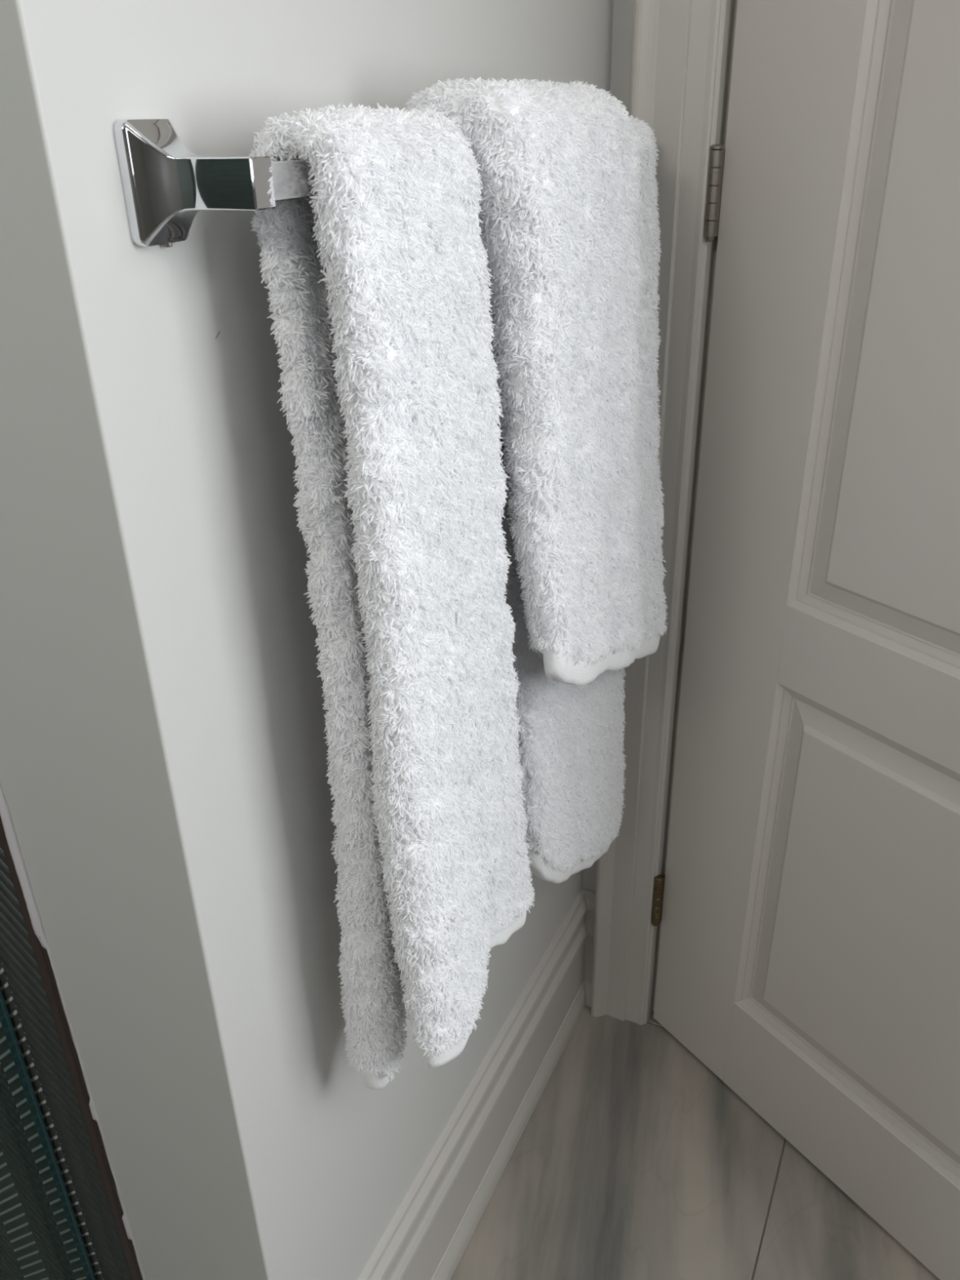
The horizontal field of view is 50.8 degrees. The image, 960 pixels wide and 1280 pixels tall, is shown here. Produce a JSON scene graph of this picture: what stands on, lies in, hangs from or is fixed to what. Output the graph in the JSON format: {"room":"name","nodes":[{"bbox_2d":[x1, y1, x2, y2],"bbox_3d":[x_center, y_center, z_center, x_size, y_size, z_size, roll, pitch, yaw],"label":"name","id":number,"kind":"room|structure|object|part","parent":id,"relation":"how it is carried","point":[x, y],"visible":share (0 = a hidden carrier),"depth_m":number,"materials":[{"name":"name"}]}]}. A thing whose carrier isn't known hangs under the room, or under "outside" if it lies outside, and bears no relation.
{"room":"bathroom","nodes":[
{"label":"bathroom","id":0,"kind":"room"},
{"bbox_2d":[0,987,96,1279],"bbox_3d":[-0.589,0.110,0.258,0.010,2.029,0.905,12,30,23],"label":"screen","id":1,"kind":"object","parent":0,"point":[5,1019],"visible":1,"depth_m":0.88,"materials":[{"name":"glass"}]},
{"bbox_2d":[0,0,613,1279],"bbox_3d":[-0.488,-0.502,1.042,1.114,2.470,0.943,12,30,23],"label":"wall","id":2,"kind":"structure","parent":0,"point":[163,748],"depth_m":0.65,"materials":[{"name":"grey paint"}]},
{"bbox_2d":[0,781,146,1279],"bbox_3d":[-0.338,-0.235,0.511,0.011,2.400,0.006,12,30,23],"label":"trim","id":3,"kind":"structure","parent":2,"relation":"attached to","point":[8,837],"depth_m":0.79,"materials":[{"name":"brown metal"}]},
{"bbox_2d":[113,118,654,247],"bbox_3d":[-0.001,-0.348,0.730,0.068,0.058,0.646,12,30,23],"label":"towel bar","id":4,"kind":"object","parent":2,"relation":"attached to","point":[166,184],"visible":0.46,"depth_m":0.48,"materials":[{"name":"silver metal"}]},
{"bbox_3d":[-0.134,-0.220,0.487,0.068,0.056,0.036,12,30,23],"label":"post","id":5,"kind":"part","parent":4,"relation":"part of","materials":[{"name":"silver metal"}]},
{"bbox_2d":[248,102,534,1089],"bbox_3d":[-0.034,0.023,0.728,0.094,0.713,0.190,12,30,23],"label":"towel","id":6,"kind":"object","parent":4,"relation":"hanging from","point":[379,294],"visible":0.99,"depth_m":0.63,"materials":[{"name":"white fabric"}]},
{"bbox_2d":[403,76,667,884],"bbox_3d":[0.083,-0.052,0.935,0.118,0.806,0.369,12,30,23],"label":"towel","id":7,"kind":"object","parent":4,"relation":"hanging from","point":[569,215],"visible":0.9,"depth_m":0.77,"materials":[{"name":"white fabric"}]},
{"bbox_2d":[357,887,587,1279],"bbox_3d":[0.002,0.623,1.253,0.019,0.218,0.743,12,30,23],"label":"baseboard","id":8,"kind":"structure","parent":2,"relation":"attached to","point":[429,1233],"depth_m":1.26,"materials":[{"name":"grey paint"}]},
{"bbox_2d":[582,0,633,891],"bbox_3d":[0.203,-0.530,1.066,0.123,2.470,0.110,12,30,23],"label":"wall","id":9,"kind":"structure","parent":0,"point":[622,22],"depth_m":1.00,"materials":[{"name":"grey paint"}]},
{"bbox_2d":[582,887,595,1007],"bbox_3d":[0.164,0.471,1.539,0.028,0.218,0.019,12,30,23],"label":"baseboard","id":10,"kind":"structure","parent":9,"relation":"attached to","point":[590,895],"depth_m":1.53,"materials":[{"name":"grey paint"}]},
{"bbox_2d":[449,1005,939,1279],"bbox_3d":[0.129,1.172,0.462,3.500,0.070,3.055,12,30,23],"label":"floor","id":11,"kind":"structure","parent":0,"point":[634,1160],"depth_m":1.31,"materials":[{"name":"grey tile"}]},
{"bbox_3d":[1.597,-0.245,0.456,1.375,2.470,0.110,12,30,23],"label":"wall","id":12,"kind":"structure","parent":0,"visible":0},
{"bbox_2d":[590,0,737,1025],"bbox_3d":[0.614,-0.310,0.939,0.965,2.140,0.145,12,30,23],"label":"trim","id":13,"kind":"structure","parent":12,"relation":"attached to","point":[682,51],"depth_m":1.12,"materials":[{"name":"grey paint"}]},
{"bbox_2d":[651,0,959,1279],"bbox_3d":[0.456,-0.177,0.801,0.085,2.020,0.768,-19,32,-30],"label":"door","id":14,"kind":"structure","parent":12,"relation":"in","point":[806,901],"depth_m":1.05,"materials":[{"name":"grey paint"}]},
{"bbox_3d":[0.497,0.644,1.241,0.035,0.157,0.475,-19,32,-30],"label":"rail","id":15,"kind":"part","parent":14,"relation":"part of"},
{"bbox_3d":[0.482,0.355,1.084,0.013,0.501,0.475,-19,32,-30],"label":"panel moulding","id":16,"kind":"part","parent":14,"relation":"part of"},
{"bbox_3d":[0.491,0.352,1.090,0.033,0.467,0.441,-19,32,-30],"label":"panel","id":17,"kind":"part","parent":14,"relation":"part of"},
{"bbox_3d":[0.485,0.087,0.952,0.035,0.096,0.475,-19,32,-30],"label":"rail","id":18,"kind":"part","parent":14,"relation":"part of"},
{"bbox_3d":[0.464,-0.447,0.667,0.013,1.116,0.475,-19,32,-30],"label":"panel moulding","id":19,"kind":"part","parent":14,"relation":"part of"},
{"bbox_3d":[0.472,-0.450,0.673,0.033,1.082,0.441,-19,32,-30],"label":"panel","id":20,"kind":"part","parent":14,"relation":"part of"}
]}

